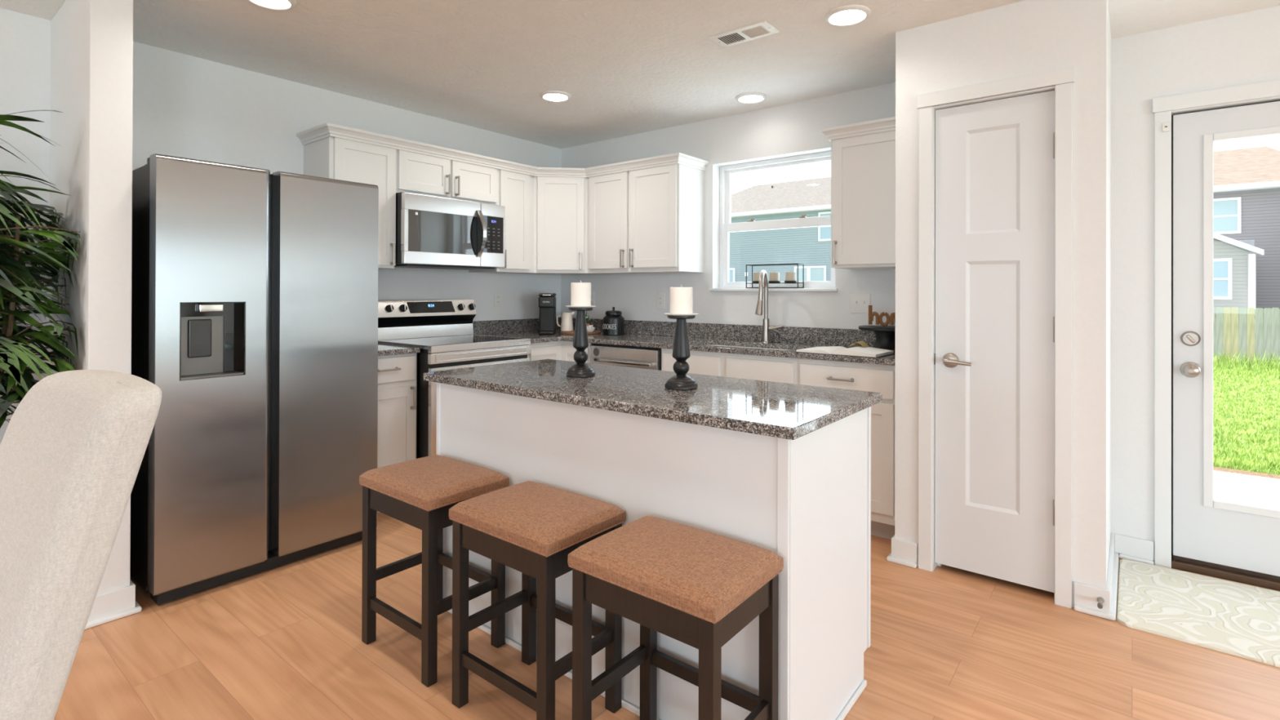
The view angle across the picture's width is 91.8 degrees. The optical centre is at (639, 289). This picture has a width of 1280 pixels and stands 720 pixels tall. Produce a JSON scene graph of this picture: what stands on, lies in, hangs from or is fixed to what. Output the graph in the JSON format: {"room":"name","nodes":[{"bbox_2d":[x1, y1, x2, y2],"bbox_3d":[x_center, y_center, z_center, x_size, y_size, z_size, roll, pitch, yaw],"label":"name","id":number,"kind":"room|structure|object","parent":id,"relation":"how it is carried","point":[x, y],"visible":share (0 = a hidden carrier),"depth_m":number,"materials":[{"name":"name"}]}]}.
{"room":"kitchen","nodes":[
{"label":"kitchen","id":0,"kind":"room"},
{"bbox_2d":[48,0,133,595],"bbox_3d":[-2.292,0.021,2.571,0.763,2.438,0.127,0,0,38],"label":"wall","id":1,"kind":"structure","parent":0,"point":[91,41],"depth_m":2.36,"materials":[{"name":"paint"}]},
{"bbox_2d":[84,580,142,629],"bbox_3d":[-2.283,1.188,2.558,0.793,0.105,0.187,0,0,38],"label":"baseboard","id":2,"kind":"structure","parent":1,"relation":"attached to","point":[110,606],"depth_m":2.33,"materials":[{"name":"white paint"}]},
{"bbox_2d":[0,8,561,444],"bbox_3d":[-3.888,0.013,1.287,0.140,2.438,10.460,0,0,38],"label":"wall","id":3,"kind":"structure","parent":0,"point":[187,106],"depth_m":3.33,"materials":[{"name":"paint"}]},
{"bbox_2d":[303,136,395,268],"bbox_3d":[-1.692,-0.491,3.640,0.370,0.728,0.387,0,0,38],"label":"upper cabinet","id":4,"kind":"object","parent":3,"relation":"attached to","point":[331,157],"visible":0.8,"depth_m":3.58,"materials":[{"name":"white paint"}]},
{"bbox_2d":[296,122,709,177],"bbox_3d":[-0.804,-0.863,4.099,2.575,0.060,0.841,0,0,-20],"label":"crown molding","id":5,"kind":"structure","parent":4,"relation":"attached to","point":[326,130],"depth_m":4.09,"materials":[{"name":"white paint"}]},
{"bbox_2d":[395,149,497,204],"bbox_3d":[-1.335,-0.716,4.091,0.370,0.274,0.762,0,0,38],"label":"upper cabinet","id":6,"kind":"object","parent":3,"relation":"attached to","point":[415,173],"visible":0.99,"depth_m":3.95,"materials":[{"name":"white paint"}]},
{"bbox_2d":[394,191,505,269],"bbox_3d":[-1.290,-0.358,4.048,0.489,0.434,0.748,0,0,38],"label":"microwave","id":7,"kind":"object","parent":6,"relation":"attached to","point":[432,232],"visible":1,"depth_m":3.88,"materials":[{"name":"silver metal"}]},
{"bbox_2d":[493,292,502,307],"bbox_3d":[-1.077,0.078,4.708,0.008,0.116,0.072,0,0,38],"label":"wall outlet","id":8,"kind":"object","parent":3,"relation":"attached to","point":[497,295],"visible":1,"depth_m":4.71,"materials":[{"name":"white plastic"}]},
{"bbox_2d":[496,295,500,303],"bbox_3d":[-1.075,0.078,4.707,0.003,0.066,0.033,0,0,38],"label":"receptacle","id":9,"kind":"object","parent":8,"relation":"attached to","point":[498,297],"depth_m":4.70,"materials":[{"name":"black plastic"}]},
{"bbox_2d":[468,168,534,273],"bbox_3d":[-0.992,-0.486,4.523,0.370,0.728,0.343,0,0,38],"label":"upper cabinet","id":10,"kind":"object","parent":3,"relation":"attached to","point":[515,191],"visible":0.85,"depth_m":4.44,"materials":[{"name":"white paint"}]},
{"bbox_2d":[472,317,560,334],"bbox_3d":[-0.951,0.285,4.857,0.020,0.103,0.932,0,0,38],"label":"backsplash","id":11,"kind":"structure","parent":3,"relation":"attached to","point":[510,326],"depth_m":4.76,"materials":[{"name":"stone"}]},
{"bbox_2d":[515,176,605,275],"bbox_3d":[-0.614,-0.485,4.816,0.599,0.728,0.585,0,0,38],"label":"upper cabinet","id":12,"kind":"object","parent":3,"relation":"attached to","point":[560,203],"visible":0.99,"depth_m":4.58,"materials":[{"name":"white paint"}]},
{"bbox_2d":[0,0,1279,148],"bbox_3d":[0.233,-1.355,-1.978,10.975,0.300,10.780,0,0,38],"label":"ceiling","id":13,"kind":"structure","parent":0,"point":[626,67],"depth_m":3.07,"materials":[{"name":"paint"}]},
{"bbox_2d":[248,0,295,10],"bbox_3d":[-1.519,-1.185,2.541,0.190,0.022,0.190,0,0,38],"label":"recessed light","id":14,"kind":"object","parent":13,"relation":"in","point":[281,5],"visible":1,"depth_m":2.56,"materials":[{"name":"white plastic"}]},
{"bbox_2d":[539,90,571,102],"bbox_3d":[-0.518,-1.178,3.801,0.190,0.022,0.190,0,0,38],"label":"recessed light","id":15,"kind":"object","parent":13,"relation":"in","point":[549,95],"visible":1,"depth_m":3.77,"materials":[{"name":"white plastic"}]},
{"bbox_2d":[709,20,778,47],"bbox_3d":[0.483,-1.184,2.888,0.288,0.010,0.140,0,0,38],"label":"ceiling vent","id":16,"kind":"object","parent":13,"relation":"in","point":[762,28],"visible":1,"depth_m":2.88,"materials":[{"name":"white plastic"}]},
{"bbox_2d":[735,92,766,103],"bbox_3d":[0.684,-1.175,3.823,0.190,0.022,0.190,0,0,38],"label":"recessed light","id":17,"kind":"object","parent":13,"relation":"in","point":[748,97],"visible":1,"depth_m":3.79,"materials":[{"name":"white plastic"}]},
{"bbox_2d":[824,4,871,26],"bbox_3d":[0.898,-1.178,2.683,0.190,0.022,0.190,0,0,38],"label":"recessed light","id":18,"kind":"object","parent":13,"relation":"in","point":[849,15],"visible":1,"depth_m":2.65,"materials":[{"name":"white plastic"}]},
{"bbox_2d":[53,511,1279,719],"bbox_3d":[0.169,1.293,-1.929,10.815,0.120,10.480,0,0,38],"label":"floor","id":19,"kind":"structure","parent":0,"point":[284,642],"depth_m":2.07,"materials":[{"name":"brown wood"}]},
{"bbox_2d":[0,110,79,427],"bbox_3d":[-2.623,0.294,2.147,0.713,1.886,0.910,0,0,38],"label":"potted plant","id":20,"kind":"object","parent":19,"relation":"on","point":[16,289],"visible":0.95,"depth_m":2.26,"materials":[{"name":"green plant"}]},
{"bbox_2d":[0,369,161,719],"bbox_3d":[-1.137,0.693,0.824,0.457,1.092,0.725,0,0,34],"label":"dining chair","id":21,"kind":"object","parent":19,"relation":"on","point":[73,450],"visible":1,"depth_m":0.92,"materials":[{"name":"fabric"}]},
{"bbox_2d":[130,153,378,604],"bbox_3d":[-1.899,0.359,2.983,0.805,1.766,0.898,0,0,38],"label":"refrigerator","id":22,"kind":"object","parent":19,"relation":"on","point":[255,291],"visible":0.96,"depth_m":2.64,"materials":[{"name":"silver metal"}]},
{"bbox_2d":[377,353,416,512],"bbox_3d":[-1.590,0.803,3.576,0.613,0.884,0.350,0,0,38],"label":"base cabinet","id":23,"kind":"object","parent":19,"relation":"on","point":[397,374],"visible":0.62,"depth_m":3.45,"materials":[{"name":"white paint"}]},
{"bbox_2d":[377,342,420,355],"bbox_3d":[-1.595,0.294,3.585,0.593,0.133,0.353,0,0,38],"label":"countertop","id":24,"kind":"structure","parent":23,"relation":"on","point":[384,349],"depth_m":3.48,"materials":[{"name":"stone"}]},
{"bbox_2d":[359,454,509,687],"bbox_3d":[-0.727,0.936,2.181,0.430,0.614,0.320,0,0,38],"label":"bar stool","id":25,"kind":"object","parent":19,"relation":"on","point":[420,493],"visible":0.96,"depth_m":2.10,"materials":[{"name":"brown wood"}]},
{"bbox_2d":[377,298,530,458],"bbox_3d":[-1.193,0.648,3.974,0.731,1.158,0.743,0,0,38],"label":"range","id":26,"kind":"object","parent":19,"relation":"on","point":[403,320],"visible":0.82,"depth_m":3.91,"materials":[{"name":"silver metal"}]},
{"bbox_2d":[377,334,530,353],"bbox_3d":[-1.189,0.341,3.970,0.623,0.040,0.738,0,0,38],"label":"cooktop","id":27,"kind":"object","parent":26,"relation":"in","point":[443,344],"depth_m":3.86,"materials":[{"name":"silver metal"}]},
{"bbox_2d":[448,480,626,719],"bbox_3d":[-0.309,0.936,1.852,0.430,0.614,0.320,0,0,38],"label":"bar stool","id":28,"kind":"object","parent":19,"relation":"on","point":[530,528],"visible":0.98,"depth_m":1.78,"materials":[{"name":"brown wood"}]},
{"bbox_2d":[527,341,591,363],"bbox_3d":[-0.633,0.809,4.597,0.838,0.884,0.936,0,0,38],"label":"base cabinet","id":29,"kind":"object","parent":19,"relation":"on","point":[556,350],"visible":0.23,"depth_m":4.36,"materials":[{"name":"white paint"}]},
{"bbox_2d":[472,317,895,365],"bbox_3d":[0.184,0.301,3.956,2.919,0.133,0.932,0,0,38],"label":"countertop","id":30,"kind":"structure","parent":29,"relation":"on","point":[651,334],"depth_m":4.08,"materials":[{"name":"stone"}]},
{"bbox_2d":[538,293,555,334],"bbox_3d":[-0.704,0.183,4.721,0.117,0.307,0.296,0,0,-5],"label":"coffee maker","id":31,"kind":"object","parent":30,"relation":"on","point":[547,301],"visible":1,"depth_m":4.64,"materials":[{"name":"black plastic"}]},
{"bbox_2d":[560,329,599,334],"bbox_3d":[-0.460,0.329,4.769,0.308,0.016,0.308,0,0,38],"label":"serving board","id":32,"kind":"object","parent":30,"relation":"on","point":[573,331],"visible":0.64,"depth_m":4.67,"materials":[{"name":"brown wood"}]},
{"bbox_2d":[556,311,574,331],"bbox_3d":[-0.572,0.246,4.791,0.117,0.149,0.100,0,0,-38],"label":"pitcher","id":33,"kind":"object","parent":32,"relation":"on","point":[566,323],"visible":1,"depth_m":4.76,"materials":[{"name":"beige ceramic"}]},
{"bbox_2d":[585,314,591,326],"bbox_3d":[-0.423,0.255,4.783,0.131,0.132,0.125,0,0,24],"label":"plant","id":34,"kind":"object","parent":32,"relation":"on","point":[588,319],"visible":0.32,"depth_m":4.76,"materials":[{"name":"green plant"}]},
{"bbox_2d":[586,324,595,332],"bbox_3d":[-0.385,0.295,4.697,0.090,0.051,0.090,0,0,38],"label":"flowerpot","id":35,"kind":"object","parent":32,"relation":"on","point":[589,328],"visible":0.78,"depth_m":4.67,"materials":[{"name":"white ceramic"}]},
{"bbox_2d":[600,306,624,335],"bbox_3d":[-0.198,0.234,4.624,0.163,0.207,0.162,0,0,-30],"label":"cookie jar","id":36,"kind":"object","parent":30,"relation":"on","point":[613,323],"visible":1,"depth_m":4.56,"materials":[{"name":"black ceramic"}]},
{"bbox_2d":[755,270,783,342],"bbox_3d":[0.776,0.109,3.880,0.249,0.459,0.128,0,0,-41],"label":"faucet","id":37,"kind":"object","parent":30,"relation":"on","point":[766,328],"visible":1,"depth_m":3.93,"materials":[{"name":"silver metal"}]},
{"bbox_2d":[795,341,895,358],"bbox_3d":[1.083,0.308,3.285,0.438,0.059,0.272,0,0,40],"label":"open book","id":38,"kind":"object","parent":30,"relation":"on","point":[864,351],"visible":1,"depth_m":3.21,"materials":[{"name":"white paper"}]},
{"bbox_2d":[858,324,895,352],"bbox_3d":[1.349,0.271,3.403,0.282,0.134,0.282,0,0,38],"label":"cake stand","id":39,"kind":"object","parent":30,"relation":"on","point":[885,335],"visible":0.62,"depth_m":3.35,"materials":[{"name":"black"}]},
{"bbox_2d":[867,305,895,326],"bbox_3d":[1.359,0.146,3.371,0.226,0.117,0.024,0,0,30],"label":"word sign","id":40,"kind":"object","parent":39,"relation":"on","point":[871,314],"visible":0.6,"depth_m":3.39,"materials":[{"name":"wood"}]},
{"bbox_2d":[589,342,661,370],"bbox_3d":[0.040,0.812,4.273,0.603,0.880,0.597,0,0,38],"label":"dishwasher","id":41,"kind":"object","parent":19,"relation":"on","point":[645,357],"visible":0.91,"depth_m":4.05,"materials":[{"name":"silver metal"}]},
{"bbox_2d":[435,382,871,719],"bbox_3d":[-0.017,0.803,2.242,1.511,0.884,0.665,0,0,38],"label":"kitchen island","id":42,"kind":"object","parent":19,"relation":"on","point":[806,500],"visible":0.47,"depth_m":1.78,"materials":[{"name":"white paint"}]},
{"bbox_2d":[423,359,882,439],"bbox_3d":[-0.037,0.346,2.221,1.560,0.030,0.669,0,0,38],"label":"island countertop","id":43,"kind":"structure","parent":42,"relation":"on","point":[792,411],"depth_m":1.96,"materials":[{"name":"stone"}]},
{"bbox_2d":[565,307,595,377],"bbox_3d":[-0.227,0.200,2.376,0.111,0.262,0.111,0,0,38],"label":"candlestick","id":44,"kind":"object","parent":43,"relation":"on","point":[580,341],"visible":0.98,"depth_m":2.35,"materials":[{"name":"black wood"}]},
{"bbox_2d":[565,305,595,307],"bbox_3d":[-0.227,0.066,2.376,0.118,0.006,0.118,0,0,38],"label":"plate","id":45,"kind":"object","parent":44,"relation":"on","point":[568,306],"visible":0.91,"depth_m":2.33,"materials":[{"name":"white ceramic"}]},
{"bbox_2d":[570,280,591,306],"bbox_3d":[-0.227,0.015,2.376,0.077,0.100,0.077,0,0,21],"label":"pillar candle","id":46,"kind":"object","parent":45,"relation":"on","point":[580,292],"visible":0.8,"depth_m":2.34,"materials":[{"name":"white wax"}]},
{"bbox_2d":[664,315,697,390],"bbox_3d":[0.139,0.209,2.085,0.111,0.243,0.111,0,0,38],"label":"candlestick","id":47,"kind":"object","parent":43,"relation":"on","point":[681,349],"visible":0.98,"depth_m":2.06,"materials":[{"name":"black wood"}]},
{"bbox_2d":[663,313,698,315],"bbox_3d":[0.139,0.084,2.086,0.118,0.006,0.118,0,0,38],"label":"plate","id":48,"kind":"object","parent":47,"relation":"on","point":[668,314],"visible":0.76,"depth_m":2.04,"materials":[{"name":"white ceramic"}]},
{"bbox_2d":[670,284,693,314],"bbox_3d":[0.139,0.033,2.086,0.077,0.100,0.077,0,0,21],"label":"pillar candle","id":49,"kind":"object","parent":48,"relation":"on","point":[681,298],"visible":0.92,"depth_m":2.05,"materials":[{"name":"white wax"}]},
{"bbox_2d":[667,315,695,319],"bbox_3d":[0.139,0.093,2.086,0.094,0.011,0.094,0,0,38],"label":"plate","id":50,"kind":"object","parent":47,"relation":"on","point":[669,317],"depth_m":2.05,"materials":[{"name":"black wood"}]},
{"bbox_2d":[567,515,783,719],"bbox_3d":[0.086,0.936,1.533,0.430,0.614,0.320,0,0,38],"label":"bar stool","id":51,"kind":"object","parent":19,"relation":"on","point":[696,588],"visible":1,"depth_m":1.49,"materials":[{"name":"brown fabric"}]},
{"bbox_2d":[661,344,797,384],"bbox_3d":[0.642,0.810,3.806,0.908,0.884,0.594,0,0,38],"label":"base cabinet","id":52,"kind":"object","parent":19,"relation":"on","point":[757,367],"visible":0.09,"depth_m":3.54,"materials":[{"name":"white paint"}]},
{"bbox_2d":[797,358,895,539],"bbox_3d":[1.214,0.810,3.352,0.551,0.884,0.594,0,0,38],"label":"base cabinet","id":53,"kind":"object","parent":19,"relation":"on","point":[877,378],"visible":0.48,"depth_m":3.06,"materials":[{"name":"white paint"}]},
{"bbox_2d":[1116,558,1279,667],"bbox_3d":[2.490,1.246,2.208,1.245,0.012,0.715,0,0,38],"label":"rug","id":54,"kind":"object","parent":19,"relation":"on","point":[1236,619],"visible":1,"depth_m":2.39,"materials":[{"name":"beige fabric"}]},
{"bbox_2d":[560,5,1279,561],"bbox_3d":[3.493,0.035,2.015,10.515,2.438,0.140,0,0,38],"label":"wall","id":55,"kind":"structure","parent":0,"point":[1240,49],"depth_m":2.92,"materials":[{"name":"paint"}]},
{"bbox_2d":[591,292,594,305],"bbox_3d":[-0.397,0.081,5.008,0.072,0.116,0.008,0,0,38],"label":"wall outlet","id":56,"kind":"object","parent":55,"relation":"attached to","point":[592,293],"visible":0.4,"depth_m":4.99,"materials":[{"name":"white plastic"}]},
{"bbox_2d":[586,163,704,274],"bbox_3d":[0.013,-0.484,4.462,0.832,0.728,0.359,0,0,38],"label":"upper cabinet","id":57,"kind":"object","parent":55,"relation":"attached to","point":[646,220],"visible":1,"depth_m":4.28,"materials":[{"name":"white paint"}]},
{"bbox_2d":[656,293,664,308],"bbox_3d":[0.152,0.085,4.573,0.072,0.116,0.008,0,0,38],"label":"wall outlet","id":58,"kind":"object","parent":55,"relation":"attached to","point":[660,296],"visible":1,"depth_m":4.57,"materials":[{"name":"white plastic"}]},
{"bbox_2d":[658,296,662,305],"bbox_3d":[0.150,0.085,4.571,0.033,0.066,0.003,0,0,38],"label":"receptacle","id":59,"kind":"object","parent":58,"relation":"attached to","point":[660,297],"depth_m":4.57,"materials":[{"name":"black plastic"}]},
{"bbox_2d":[560,317,875,346],"bbox_3d":[0.468,0.287,4.313,2.878,0.103,0.020,0,0,38],"label":"backsplash","id":60,"kind":"structure","parent":55,"relation":"attached to","point":[796,335],"depth_m":4.09,"materials":[{"name":"stone"}]},
{"bbox_2d":[708,151,837,291],"bbox_3d":[0.882,-0.427,4.077,0.905,0.880,0.171,0,0,38],"label":"window","id":61,"kind":"structure","parent":55,"relation":"in","point":[726,227],"depth_m":4.18,"materials":[{"name":"white plastic"}]},
{"bbox_2d":[746,263,804,288],"bbox_3d":[0.877,-0.086,4.048,0.369,0.155,0.089,0,0,38],"label":"rack","id":62,"kind":"object","parent":61,"relation":"on","point":[797,264],"visible":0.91,"depth_m":4.01,"materials":[{"name":"black metal"}]},
{"bbox_2d":[752,272,760,280],"bbox_3d":[0.785,-0.084,4.121,0.066,0.070,0.066,0,0,38],"label":"candle","id":63,"kind":"object","parent":62,"relation":"in","point":[756,276],"visible":0.66,"depth_m":4.09,"materials":[{"name":"beige wax"}]},
{"bbox_2d":[768,271,779,280],"bbox_3d":[0.877,-0.084,4.048,0.066,0.070,0.066,0,0,38],"label":"candle","id":64,"kind":"object","parent":62,"relation":"in","point":[774,276],"visible":0.96,"depth_m":4.02,"materials":[{"name":"beige wax"}]},
{"bbox_2d":[768,280,780,283],"bbox_3d":[0.877,-0.049,4.048,0.076,0.013,0.076,0,0,38],"label":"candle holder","id":65,"kind":"object","parent":62,"relation":"on","point":[770,282],"depth_m":4.02,"materials":[{"name":"black metal"}]},
{"bbox_2d":[785,271,795,280],"bbox_3d":[0.966,-0.083,3.977,0.066,0.070,0.066,0,0,38],"label":"candle","id":66,"kind":"object","parent":62,"relation":"in","point":[789,276],"visible":0.91,"depth_m":3.95,"materials":[{"name":"beige wax"}]},
{"bbox_2d":[784,280,796,283],"bbox_3d":[0.966,-0.049,3.977,0.076,0.013,0.076,0,0,38],"label":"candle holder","id":67,"kind":"object","parent":62,"relation":"on","point":[786,282],"depth_m":3.95,"materials":[{"name":"black metal"}]},
{"bbox_2d":[850,293,870,313],"bbox_3d":[1.298,0.082,3.658,0.118,0.116,0.016,0,0,38],"label":"wall outlet","id":68,"kind":"object","parent":55,"relation":"attached to","point":[860,303],"visible":0.91,"depth_m":3.66,"materials":[{"name":"white plastic"}]},
{"bbox_2d":[831,130,895,269],"bbox_3d":[1.326,-0.483,3.419,0.460,0.728,0.359,0,0,38],"label":"upper cabinet","id":69,"kind":"object","parent":55,"relation":"attached to","point":[863,167],"visible":0.64,"depth_m":3.34,"materials":[{"name":"white paint"}]},
{"bbox_2d":[819,116,895,141],"bbox_3d":[1.309,-0.859,3.430,0.504,0.060,0.368,0,0,38],"label":"crown molding","id":70,"kind":"structure","parent":69,"relation":"attached to","point":[887,124],"depth_m":3.32,"materials":[{"name":"white paint"}]},
{"bbox_2d":[1152,80,1279,568],"bbox_3d":[2.796,0.192,2.552,1.062,2.124,0.163,0,0,38],"label":"door frame","id":71,"kind":"structure","parent":55,"relation":"in","point":[1163,108],"depth_m":2.80,"materials":[{"name":"white paint"}]},
{"bbox_2d":[1162,122,1169,132],"bbox_3d":[2.369,-0.731,2.791,0.024,0.040,0.014,0,0,38],"label":"sensor","id":72,"kind":"object","parent":71,"relation":"attached to","point":[1166,126],"visible":1,"depth_m":2.79,"materials":[{"name":"white plastic"}]},
{"bbox_2d":[1171,101,1279,580],"bbox_3d":[2.773,0.211,2.522,0.938,2.020,0.123,0,0,38],"label":"door","id":73,"kind":"structure","parent":71,"relation":"attached to","point":[1237,536],"depth_m":2.75,"materials":[{"name":"white paint"}]},
{"bbox_2d":[1171,555,1279,591],"bbox_3d":[2.809,1.238,2.567,0.972,0.032,0.175,0,0,38],"label":"threshold","id":74,"kind":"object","parent":55,"relation":"attached to","point":[1251,580],"depth_m":2.68,"materials":[{"name":"brown wood"}]},
{"bbox_2d":[894,0,1111,607],"bbox_3d":[1.703,0.033,2.895,0.778,2.438,0.708,0,0,38],"label":"wall","id":75,"kind":"structure","parent":0,"point":[1026,37],"depth_m":2.49,"materials":[{"name":"paint"}]},
{"bbox_2d":[933,90,1054,592],"bbox_3d":[1.486,0.208,2.620,0.462,2.021,0.097,0,0,38],"label":"door","id":76,"kind":"structure","parent":75,"relation":"in","point":[994,353],"depth_m":2.62,"materials":[{"name":"white paint"}]},
{"bbox_2d":[916,66,1075,608],"bbox_3d":[1.505,0.189,2.648,0.582,2.124,0.123,0,0,38],"label":"trim","id":77,"kind":"structure","parent":75,"relation":"attached to","point":[1060,81],"depth_m":2.53,"materials":[{"name":"white paint"}]},
{"bbox_2d":[886,533,1154,620],"bbox_3d":[4.293,1.201,0.813,7.486,0.105,0.738,0,0,38],"label":"baseboard","id":78,"kind":"structure","parent":75,"relation":"attached to","point":[904,553],"depth_m":2.79,"materials":[{"name":"white paint"}]},
{"bbox_2d":[1097,596,1104,608],"bbox_3d":[1.743,1.189,2.347,0.022,0.022,0.064,0,0,38],"label":"door stop","id":79,"kind":"object","parent":75,"relation":"attached to","point":[1100,600],"visible":1,"depth_m":2.35,"materials":[{"name":"silver metal"}]},
{"label":"outside","id":80,"kind":"structure","parent":0,"visible":0},
{"bbox_2d":[1213,348,1279,475],"bbox_3d":[-2.803,1.530,-3.529,80.000,0.320,51.000,0,0,38],"label":"lawn","id":81,"kind":"structure","parent":80,"point":[1237,375],"depth_m":7.61,"materials":[{"name":"green plant"}]},
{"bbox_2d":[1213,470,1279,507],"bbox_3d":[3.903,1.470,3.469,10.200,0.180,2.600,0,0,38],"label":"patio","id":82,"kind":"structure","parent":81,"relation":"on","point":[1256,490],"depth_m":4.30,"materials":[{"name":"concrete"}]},
{"bbox_2d":[1213,306,1279,364],"bbox_3d":[14.952,1.087,13.685,7.600,1.354,0.062,0,0,38],"label":"wooden fence","id":83,"kind":"object","parent":81,"relation":"on","point":[1228,335],"visible":0.23,"depth_m":14.37,"materials":[{"name":"beige wood"}]},
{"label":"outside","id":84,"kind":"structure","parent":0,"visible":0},
{"bbox_3d":[28.289,1.860,35.628,80.000,0.070,49.000,0,0,38],"label":"street","id":85,"kind":"object","parent":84,"visible":0},
{"bbox_2d":[728,177,831,281],"bbox_3d":[9.780,-2.229,34.990,13.200,8.040,9.950,0,0,38],"label":"house","id":86,"kind":"structure","parent":85,"relation":"on","point":[811,246],"depth_m":31.75,"materials":[{"name":"blue"}]},
{"bbox_2d":[1213,146,1279,333],"bbox_3d":[21.674,-2.054,25.686,10.000,7.700,13.730,0,0,38],"label":"house","id":87,"kind":"structure","parent":85,"relation":"on","point":[1246,181],"depth_m":22.73,"materials":[{"name":"grey"}]},
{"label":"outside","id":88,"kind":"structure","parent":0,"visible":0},
{"bbox_2d":[1213,466,1279,479],"bbox_3d":[4.765,1.428,4.554,10.200,0.075,0.170,0,0,38],"label":"ground edge","id":89,"kind":"structure","parent":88,"point":[1216,468],"depth_m":4.69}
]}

